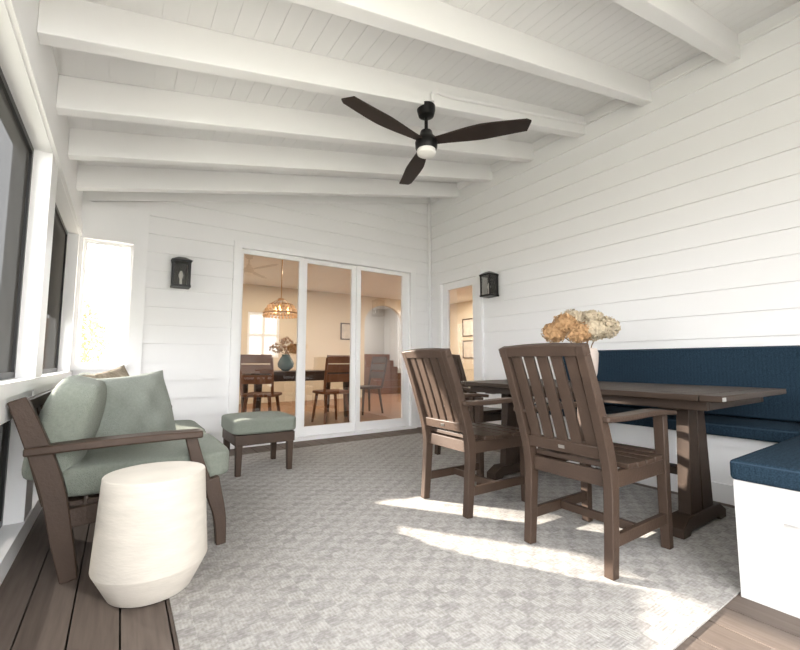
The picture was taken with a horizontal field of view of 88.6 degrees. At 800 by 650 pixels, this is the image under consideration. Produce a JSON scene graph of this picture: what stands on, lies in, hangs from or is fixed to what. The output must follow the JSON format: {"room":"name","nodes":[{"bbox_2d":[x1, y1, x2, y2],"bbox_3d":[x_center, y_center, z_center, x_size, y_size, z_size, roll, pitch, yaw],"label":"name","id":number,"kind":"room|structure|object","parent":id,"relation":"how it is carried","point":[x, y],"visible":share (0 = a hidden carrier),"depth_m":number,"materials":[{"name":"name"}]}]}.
{"room":"sunroom","nodes":[
{"label":"sunroom","id":0,"kind":"room"},
{"bbox_2d":[0,0,82,585],"bbox_3d":[-1.416,-0.213,1.341,0.178,2.466,5.570,3,-6,-34],"label":"wall","id":1,"kind":"structure","parent":0,"point":[28,66],"depth_m":2.12,"materials":[{"name":"white paint"}]},
{"bbox_2d":[0,420,10,527],"bbox_3d":[-1.494,0.643,1.345,0.024,0.560,1.670,3,-6,-34],"label":"window","id":2,"kind":"structure","parent":1,"relation":"in","point":[5,428],"depth_m":2.01,"materials":[{"name":"black metal"}]},
{"bbox_2d":[0,67,33,379],"bbox_3d":[-1.494,-0.397,1.439,0.024,1.210,1.670,3,-6,-34],"label":"window","id":3,"kind":"structure","parent":1,"relation":"in","point":[16,148],"depth_m":1.92,"materials":[{"name":"black metal"}]},
{"bbox_2d":[42,202,67,373],"bbox_3d":[-2.516,-0.264,2.914,0.050,1.210,1.490,3,-6,-34],"label":"window","id":4,"kind":"structure","parent":1,"relation":"in","point":[59,242],"depth_m":3.23,"materials":[{"name":"black metal"}]},
{"bbox_2d":[76,164,458,197],"bbox_3d":[-0.902,-1.513,4.462,4.070,1.063,0.084,3,-6,-34],"label":"beam","id":5,"kind":"structure","parent":1,"relation":"attached to","point":[89,177],"depth_m":3.97,"materials":[{"name":"white paint"}]},
{"bbox_2d":[68,128,491,181],"bbox_3d":[-0.555,-1.559,3.953,4.070,1.063,0.084,3,-6,-34],"label":"beam","id":6,"kind":"structure","parent":1,"relation":"attached to","point":[84,144],"depth_m":3.39,"materials":[{"name":"white paint"}]},
{"bbox_2d":[75,202,429,442],"bbox_3d":[-1.273,-0.284,4.863,4.350,3.441,0.139,3,-6,-34],"label":"wall","id":7,"kind":"structure","parent":0,"point":[186,332],"depth_m":4.32,"materials":[{"name":"paint"}]},
{"bbox_2d":[76,239,132,363],"bbox_3d":[-2.763,-0.209,3.851,0.380,1.150,0.020,3,-6,-34],"label":"window","id":8,"kind":"structure","parent":7,"relation":"in","point":[86,241],"depth_m":3.82,"materials":[{"name":"white paint"}]},
{"bbox_2d":[70,201,149,375],"bbox_3d":[-2.686,0.019,3.792,0.525,2.445,0.070,3,-6,-34],"label":"trim","id":9,"kind":"structure","parent":7,"relation":"attached to","point":[101,221],"depth_m":3.88,"materials":[{"name":"white paint"}]},
{"bbox_2d":[170,257,192,288],"bbox_3d":[-2.177,-0.521,4.076,0.184,0.300,0.180,3,-6,-34],"label":"wall lantern","id":10,"kind":"object","parent":7,"relation":"attached to","point":[179,275],"visible":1,"depth_m":4.07,"materials":[{"name":"black metal"}]},
{"bbox_2d":[82,191,430,203],"bbox_3d":[-1.229,-1.516,4.925,4.047,0.975,0.030,3,-6,-34],"label":"trim","id":11,"kind":"structure","parent":7,"relation":"attached to","point":[95,196],"depth_m":4.49,"materials":[{"name":"white paint"}]},
{"bbox_2d":[228,240,416,448],"bbox_3d":[-0.828,0.249,5.094,2.440,2.220,0.180,3,-6,-34],"label":"door","id":12,"kind":"structure","parent":7,"relation":"in","point":[407,420],"depth_m":5.06,"materials":[{"name":"white paint"}]},
{"bbox_2d":[428,204,431,347],"bbox_3d":[0.432,-0.178,5.924,0.049,3.221,0.011,3,-6,-34],"label":"trim","id":13,"kind":"structure","parent":7,"relation":"attached to","point":[429,206],"depth_m":5.96,"materials":[{"name":"white paint"}]},
{"bbox_2d":[239,284,400,403],"bbox_3d":[-1.519,0.515,10.147,7.300,2.600,0.100,3,-6,-34],"label":"wall","id":14,"kind":"structure","parent":0,"point":[326,311],"depth_m":9.74,"materials":[{"name":"paint"}]},
{"bbox_2d":[247,311,279,357],"bbox_3d":[-3.050,0.222,9.131,0.700,1.000,0.065,3,-6,-34],"label":"window","id":15,"kind":"structure","parent":14,"relation":"in","point":[262,332],"depth_m":9.12,"materials":[{"name":"white glass"}]},
{"bbox_2d":[340,323,349,339],"bbox_3d":[-1.344,0.160,10.225,0.300,0.420,0.020,3,-6,-34],"label":"picture frame","id":16,"kind":"object","parent":14,"relation":"attached to","point":[345,327],"visible":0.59,"depth_m":10.21,"materials":[{"name":"white paper"}]},
{"bbox_2d":[243,254,472,308],"bbox_3d":[-0.254,-0.997,8.415,7.300,0.100,8.600,3,-6,-34],"label":"ceiling","id":17,"kind":"structure","parent":0,"point":[264,271],"depth_m":8.48,"materials":[{"name":"white paint"}]},
{"bbox_2d":[263,260,296,318],"bbox_3d":[-1.917,-0.609,6.638,0.564,0.974,0.564,3,-6,-34],"label":"chandelier","id":18,"kind":"object","parent":17,"relation":"hanging from","point":[277,308],"visible":0.92,"depth_m":6.47,"materials":[{"name":"beige wicker"}]},
{"bbox_2d":[364,308,400,372],"bbox_3d":[-0.992,0.661,11.767,2.600,2.600,2.000,3,-6,-34],"label":"wall","id":19,"kind":"structure","parent":0,"point":[382,334],"depth_m":12.95,"materials":[{"name":"paint"}]},
{"bbox_2d":[364,354,400,393],"bbox_3d":[-0.483,1.426,12.179,0.980,1.130,1.320,3,-6,-34],"label":"staircase","id":20,"kind":"structure","parent":19,"relation":"attached to","point":[392,381],"depth_m":12.00,"materials":[{"name":"brown wood"}]},
{"bbox_2d":[0,392,799,649],"bbox_3d":[0.227,1.510,6.210,8.520,0.110,12.200,3,-6,-34],"label":"floor","id":21,"kind":"structure","parent":0,"point":[36,610],"depth_m":1.48,"materials":[{"name":"brown wood"}]},
{"bbox_2d":[65,524,120,649],"bbox_3d":[0.315,1.235,2.380,4.410,0.168,5.750,3,-6,-34],"label":"floor gap","id":22,"kind":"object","parent":21,"relation":"attached to","point":[89,524],"depth_m":1.49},
{"bbox_2d":[7,372,228,583],"bbox_3d":[-1.613,0.710,2.447,0.866,0.836,1.550,3,-6,-34],"label":"armchair","id":23,"kind":"object","parent":21,"relation":"on","point":[57,427],"visible":0.87,"depth_m":1.78,"materials":[{"name":"green fabric"}]},
{"bbox_2d":[22,375,106,480],"bbox_3d":[-1.624,0.483,2.017,0.282,0.462,0.645,4,-6,-34],"label":"cushion","id":24,"kind":"object","parent":23,"relation":"on","point":[74,409],"depth_m":1.79,"materials":[{"name":"green fabric"}]},
{"bbox_2d":[78,372,98,378],"bbox_3d":[-2.026,0.536,2.606,0.282,0.462,0.645,4,-6,-34],"label":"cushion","id":25,"kind":"object","parent":23,"relation":"on","point":[81,374],"depth_m":2.49,"materials":[{"name":"beige fabric"}]},
{"bbox_2d":[83,365,128,377],"bbox_3d":[-1.792,0.479,2.581,0.220,0.453,0.463,0,-5,-5],"label":"throw pillow","id":26,"kind":"object","parent":23,"relation":"on","point":[121,371],"visible":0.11,"depth_m":2.60,"materials":[{"name":"fabric"}]},
{"bbox_2d":[95,370,175,436],"bbox_3d":[-1.541,0.504,2.357,0.245,0.478,0.568,-2,-5,17],"label":"throw pillow","id":27,"kind":"object","parent":23,"relation":"on","point":[141,403],"visible":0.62,"depth_m":2.31,"materials":[{"name":"green fabric"}]},
{"bbox_2d":[62,433,228,496],"bbox_3d":[-1.353,0.714,2.193,0.720,0.151,0.690,4,-6,-34],"label":"seat cushion","id":28,"kind":"object","parent":23,"relation":"on","point":[83,475],"depth_m":1.95,"materials":[{"name":"green fabric"}]},
{"bbox_2d":[174,420,205,432],"bbox_3d":[-1.749,0.767,2.774,0.720,0.151,0.690,4,-6,-34],"label":"seat cushion","id":29,"kind":"object","parent":23,"relation":"on","point":[180,424],"depth_m":2.88,"materials":[{"name":"green fabric"}]},
{"bbox_2d":[89,461,207,607],"bbox_3d":[-0.996,0.821,1.656,0.405,0.447,0.405,3,-6,-34],"label":"side table","id":30,"kind":"object","parent":21,"relation":"on","point":[150,538],"visible":1,"depth_m":1.51,"materials":[{"name":"ceramic"}]},
{"bbox_2d":[239,354,281,411],"bbox_3d":[-1.876,0.900,5.544,0.460,0.990,0.538,0,-5,1],"label":"dining chair","id":31,"kind":"object","parent":21,"relation":"on","point":[250,358],"visible":0.88,"depth_m":5.35,"materials":[{"name":"brown wood"}]},
{"bbox_2d":[241,370,349,416],"bbox_3d":[-1.697,1.121,6.693,1.700,0.750,1.000,3,-6,-34],"label":"dining table","id":32,"kind":"object","parent":21,"relation":"on","point":[279,375],"visible":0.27,"depth_m":6.39,"materials":[{"name":"brown wood"}]},
{"bbox_2d":[277,354,293,370],"bbox_3d":[-1.834,0.605,6.585,0.260,0.260,0.260,3,-6,-34],"label":"vase","id":33,"kind":"object","parent":32,"relation":"on","point":[285,363],"visible":0.99,"depth_m":6.50,"materials":[{"name":"teal ceramic"}]},
{"bbox_2d":[269,336,296,354],"bbox_3d":[-1.825,0.333,6.575,0.522,0.301,0.353,3,-6,-34],"label":"bouquet","id":34,"kind":"object","parent":33,"relation":"in","point":[292,347],"visible":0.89,"depth_m":6.55,"materials":[{"name":"beige plant"}]},
{"bbox_2d":[311,355,349,424],"bbox_3d":[-1.003,0.948,6.078,0.460,0.990,0.538,4,-6,-36],"label":"dining chair","id":35,"kind":"object","parent":21,"relation":"on","point":[330,358],"visible":0.87,"depth_m":5.92,"materials":[{"name":"brown wood"}]},
{"bbox_2d":[360,357,387,414],"bbox_3d":[-0.561,1.052,7.235,0.538,0.990,0.460,4,-7,-39],"label":"dining chair","id":36,"kind":"object","parent":21,"relation":"on","point":[372,374],"visible":0.76,"depth_m":7.28,"materials":[{"name":"brown wood"}]},
{"bbox_2d":[169,433,740,649],"bbox_3d":[0.020,1.159,2.866,2.960,0.006,3.568,3,-6,-34],"label":"rug","id":37,"kind":"object","parent":21,"relation":"on","point":[341,548],"visible":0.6,"depth_m":1.78,"materials":[{"name":"grey carpet"}]},
{"bbox_2d":[221,411,295,476],"bbox_3d":[-1.222,0.987,3.520,0.520,0.452,0.540,3,-6,-34],"label":"ottoman","id":38,"kind":"object","parent":37,"relation":"on","point":[242,429],"visible":0.99,"depth_m":3.34,"materials":[{"name":"green fabric"}]},
{"bbox_2d":[221,411,295,434],"bbox_3d":[-1.222,0.835,3.534,0.520,0.148,0.540,4,-6,-34],"label":"cushion","id":39,"kind":"object","parent":38,"relation":"on","point":[259,422],"depth_m":3.35,"materials":[{"name":"green fabric"}]},
{"bbox_2d":[433,354,501,454],"bbox_3d":[0.648,0.765,3.975,0.502,0.979,0.756,3,-6,-34],"label":"dining chair","id":40,"kind":"object","parent":37,"relation":"on","point":[490,414],"visible":0.21,"depth_m":3.83,"materials":[{"name":"brown wood"}]},
{"bbox_2d":[401,348,534,518],"bbox_3d":[0.448,0.648,2.688,0.756,0.979,0.502,3,-6,-33],"label":"dining chair","id":41,"kind":"object","parent":37,"relation":"on","point":[479,437],"visible":0.94,"depth_m":2.56,"materials":[{"name":"brown wood"}]},
{"bbox_2d":[498,343,676,580],"bbox_3d":[0.930,0.589,2.026,0.756,0.979,0.502,3,-6,-34],"label":"dining chair","id":42,"kind":"object","parent":37,"relation":"on","point":[590,442],"visible":1,"depth_m":1.90,"materials":[{"name":"brown wood"}]},
{"bbox_2d":[460,379,785,539],"bbox_3d":[1.371,0.785,2.860,0.972,0.735,1.813,3,-6,-34],"label":"dining table","id":43,"kind":"object","parent":37,"relation":"on","point":[696,506],"visible":0.74,"depth_m":2.25,"materials":[{"name":"brown wood"}]},
{"bbox_2d":[590,348,598,375],"bbox_3d":[1.354,0.300,3.009,0.196,0.258,0.196,3,-6,-34],"label":"vase","id":44,"kind":"object","parent":43,"relation":"on","point":[594,352],"visible":0.19,"depth_m":2.93,"materials":[{"name":"beige ceramic"}]},
{"bbox_2d":[541,322,571,342],"bbox_3d":[1.170,0.175,3.044,0.240,0.413,0.214,3,-6,-34],"label":"hydrangea","id":45,"kind":"object","parent":44,"relation":"in","point":[550,333],"visible":0.78,"depth_m":3.00,"materials":[{"name":"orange plant"}]},
{"bbox_2d":[552,312,576,333],"bbox_3d":[1.208,0.144,2.990,0.180,0.466,0.198,-4,-6,36],"label":"hydrangea","id":46,"kind":"object","parent":44,"relation":"in","point":[563,322],"visible":0.84,"depth_m":2.94,"materials":[{"name":"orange plant"}]},
{"bbox_2d":[560,309,584,322],"bbox_3d":[1.305,0.130,3.085,0.203,0.510,0.202,3,-6,-34],"label":"hydrangea","id":47,"kind":"object","parent":44,"relation":"in","point":[577,314],"visible":0.3,"depth_m":3.04,"materials":[{"name":"beige plant"}]},
{"bbox_2d":[566,321,591,342],"bbox_3d":[1.297,0.171,2.950,0.191,0.405,0.195,3,-6,-34],"label":"hydrangea","id":48,"kind":"object","parent":44,"relation":"in","point":[579,333],"visible":0.86,"depth_m":2.91,"materials":[{"name":"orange plant"}]},
{"bbox_2d":[581,310,604,342],"bbox_3d":[1.444,0.134,3.089,0.207,0.503,0.213,3,-6,-34],"label":"hydrangea","id":49,"kind":"object","parent":44,"relation":"in","point":[589,313],"visible":0.35,"depth_m":3.04,"materials":[{"name":"beige plant"}]},
{"bbox_2d":[579,316,608,342],"bbox_3d":[1.397,0.153,2.954,0.218,0.441,0.216,3,-6,-34],"label":"hydrangea","id":50,"kind":"object","parent":44,"relation":"in","point":[596,327],"visible":0.77,"depth_m":2.90,"materials":[{"name":"beige plant"}]},
{"bbox_2d":[591,316,620,347],"bbox_3d":[1.515,0.154,3.000,0.212,0.448,0.204,3,-6,-34],"label":"hydrangea","id":51,"kind":"object","parent":44,"relation":"in","point":[612,324],"visible":0.53,"depth_m":2.95,"materials":[{"name":"beige plant"}]},
{"bbox_2d":[535,345,799,505],"bbox_3d":[1.931,0.687,3.198,0.505,1.008,1.860,3,-6,-34],"label":"bench","id":52,"kind":"object","parent":21,"relation":"on","point":[755,426],"visible":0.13,"depth_m":2.86,"materials":[{"name":"blue fabric"}]},
{"bbox_2d":[535,401,799,442],"bbox_3d":[1.929,0.718,3.194,0.500,0.080,1.860,4,-6,-34],"label":"seat cushion","id":53,"kind":"object","parent":52,"relation":"on","point":[719,425],"depth_m":2.64,"materials":[{"name":"blue fabric"}]},
{"bbox_2d":[559,345,799,421],"bbox_3d":[2.099,0.440,3.335,0.098,0.491,1.860,4,-6,-34],"label":"cushion","id":54,"kind":"object","parent":52,"relation":"on","point":[752,366],"depth_m":2.95,"materials":[{"name":"blue fabric"}]},
{"bbox_2d":[730,435,799,618],"bbox_3d":[2.159,0.807,1.819,1.680,0.519,0.600,3,-6,-34],"label":"bench","id":55,"kind":"object","parent":21,"relation":"on","point":[766,481],"visible":1,"depth_m":1.53,"materials":[{"name":"paint"}]},
{"bbox_2d":[730,435,799,491],"bbox_3d":[2.159,0.588,1.839,1.680,0.078,0.600,4,-6,-34],"label":"seat cushion","id":56,"kind":"object","parent":55,"relation":"on","point":[776,467],"depth_m":1.57,"materials":[{"name":"blue fabric"}]},
{"bbox_2d":[52,0,799,182],"bbox_3d":[0.331,-1.817,2.605,4.600,1.078,6.050,3,-6,-34],"label":"ceiling","id":57,"kind":"structure","parent":0,"point":[606,32],"depth_m":2.69,"materials":[{"name":"paint"}]},
{"bbox_2d":[341,96,531,184],"bbox_3d":[0.066,-1.397,2.904,1.178,0.371,1.247,3,-6,-34],"label":"ceiling fan","id":58,"kind":"object","parent":57,"relation":"hanging from","point":[426,143],"visible":1,"depth_m":2.83,"materials":[{"name":"black metal"}]},
{"bbox_2d":[287,0,651,105],"bbox_3d":[0.486,-1.697,2.427,4.070,1.063,0.084,3,-6,-34],"label":"ceiling beam","id":59,"kind":"structure","parent":57,"relation":"attached to","point":[436,22],"depth_m":2.40,"materials":[{"name":"white paint"}]},
{"bbox_2d":[450,301,473,380],"bbox_3d":[3.285,0.505,9.480,0.100,2.700,6.600,3,-6,-34],"label":"wall","id":60,"kind":"structure","parent":0,"point":[463,310],"depth_m":11.71,"materials":[{"name":"paint"}]},
{"bbox_2d":[462,318,472,336],"bbox_3d":[1.915,0.069,11.437,0.020,0.500,0.500,3,-6,-34],"label":"picture frame","id":61,"kind":"object","parent":60,"relation":"attached to","point":[467,324],"visible":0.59,"depth_m":11.47,"materials":[{"name":"white paper"}]},
{"bbox_2d":[462,340,473,357],"bbox_3d":[1.915,0.676,11.383,0.020,0.500,0.500,3,-6,-34],"label":"picture frame","id":62,"kind":"object","parent":60,"relation":"attached to","point":[467,345],"visible":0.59,"depth_m":11.42,"materials":[{"name":"white paper"}]},
{"bbox_2d":[430,14,799,424],"bbox_3d":[2.056,-0.388,3.714,0.139,3.441,5.550,3,-6,-34],"label":"wall","id":63,"kind":"structure","parent":0,"point":[674,217],"depth_m":3.46,"materials":[{"name":"paint"}]},
{"bbox_2d":[56,75,533,162],"bbox_3d":[-0.208,-1.605,3.445,4.070,1.063,0.084,3,-6,-34],"label":"beam","id":64,"kind":"structure","parent":63,"relation":"attached to","point":[78,97],"depth_m":2.77,"materials":[{"name":"white paint"}]},
{"bbox_2d":[37,0,584,137],"bbox_3d":[0.139,-1.651,2.936,4.070,1.063,0.084,3,-6,-34],"label":"beam","id":65,"kind":"structure","parent":63,"relation":"attached to","point":[79,25],"depth_m":2.22,"materials":[{"name":"white paint"}]},
{"bbox_2d":[437,268,484,406],"bbox_3d":[0.826,0.354,5.424,0.186,2.070,0.860,3,-6,-34],"label":"door","id":66,"kind":"structure","parent":63,"relation":"in","point":[469,278],"depth_m":5.31,"materials":[{"name":"white paint"}]},
{"bbox_2d":[479,271,498,297],"bbox_3d":[1.068,-0.486,4.900,0.180,0.300,0.184,3,-6,-34],"label":"wall lantern","id":67,"kind":"object","parent":63,"relation":"attached to","point":[492,277],"visible":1,"depth_m":4.89,"materials":[{"name":"black metal"}]},
{"bbox_2d":[431,89,585,124],"bbox_3d":[1.019,-1.792,3.474,1.932,0.503,0.028,3,-6,-34],"label":"conduit","id":68,"kind":"object","parent":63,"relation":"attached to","point":[437,91],"visible":1,"depth_m":3.31,"materials":[{"name":"white paint"}]},
{"bbox_2d":[430,1,799,202],"bbox_3d":[2.004,-2.060,3.830,0.026,0.090,5.550,3,-6,-34],"label":"trim","id":69,"kind":"structure","parent":63,"relation":"attached to","point":[792,11],"depth_m":3.37,"materials":[{"name":"white paint"}]},
{"bbox_2d":[612,0,739,64],"bbox_3d":[0.833,-1.743,1.919,4.070,1.063,0.084,3,-6,-34],"label":"ceiling beam","id":70,"kind":"structure","parent":63,"relation":"attached to","point":[683,19],"depth_m":2.59,"materials":[{"name":"white paint"}]},
{"label":"outside","id":71,"kind":"structure","parent":0,"visible":0},
{"label":"ground","id":72,"kind":"structure","parent":71,"visible":0},
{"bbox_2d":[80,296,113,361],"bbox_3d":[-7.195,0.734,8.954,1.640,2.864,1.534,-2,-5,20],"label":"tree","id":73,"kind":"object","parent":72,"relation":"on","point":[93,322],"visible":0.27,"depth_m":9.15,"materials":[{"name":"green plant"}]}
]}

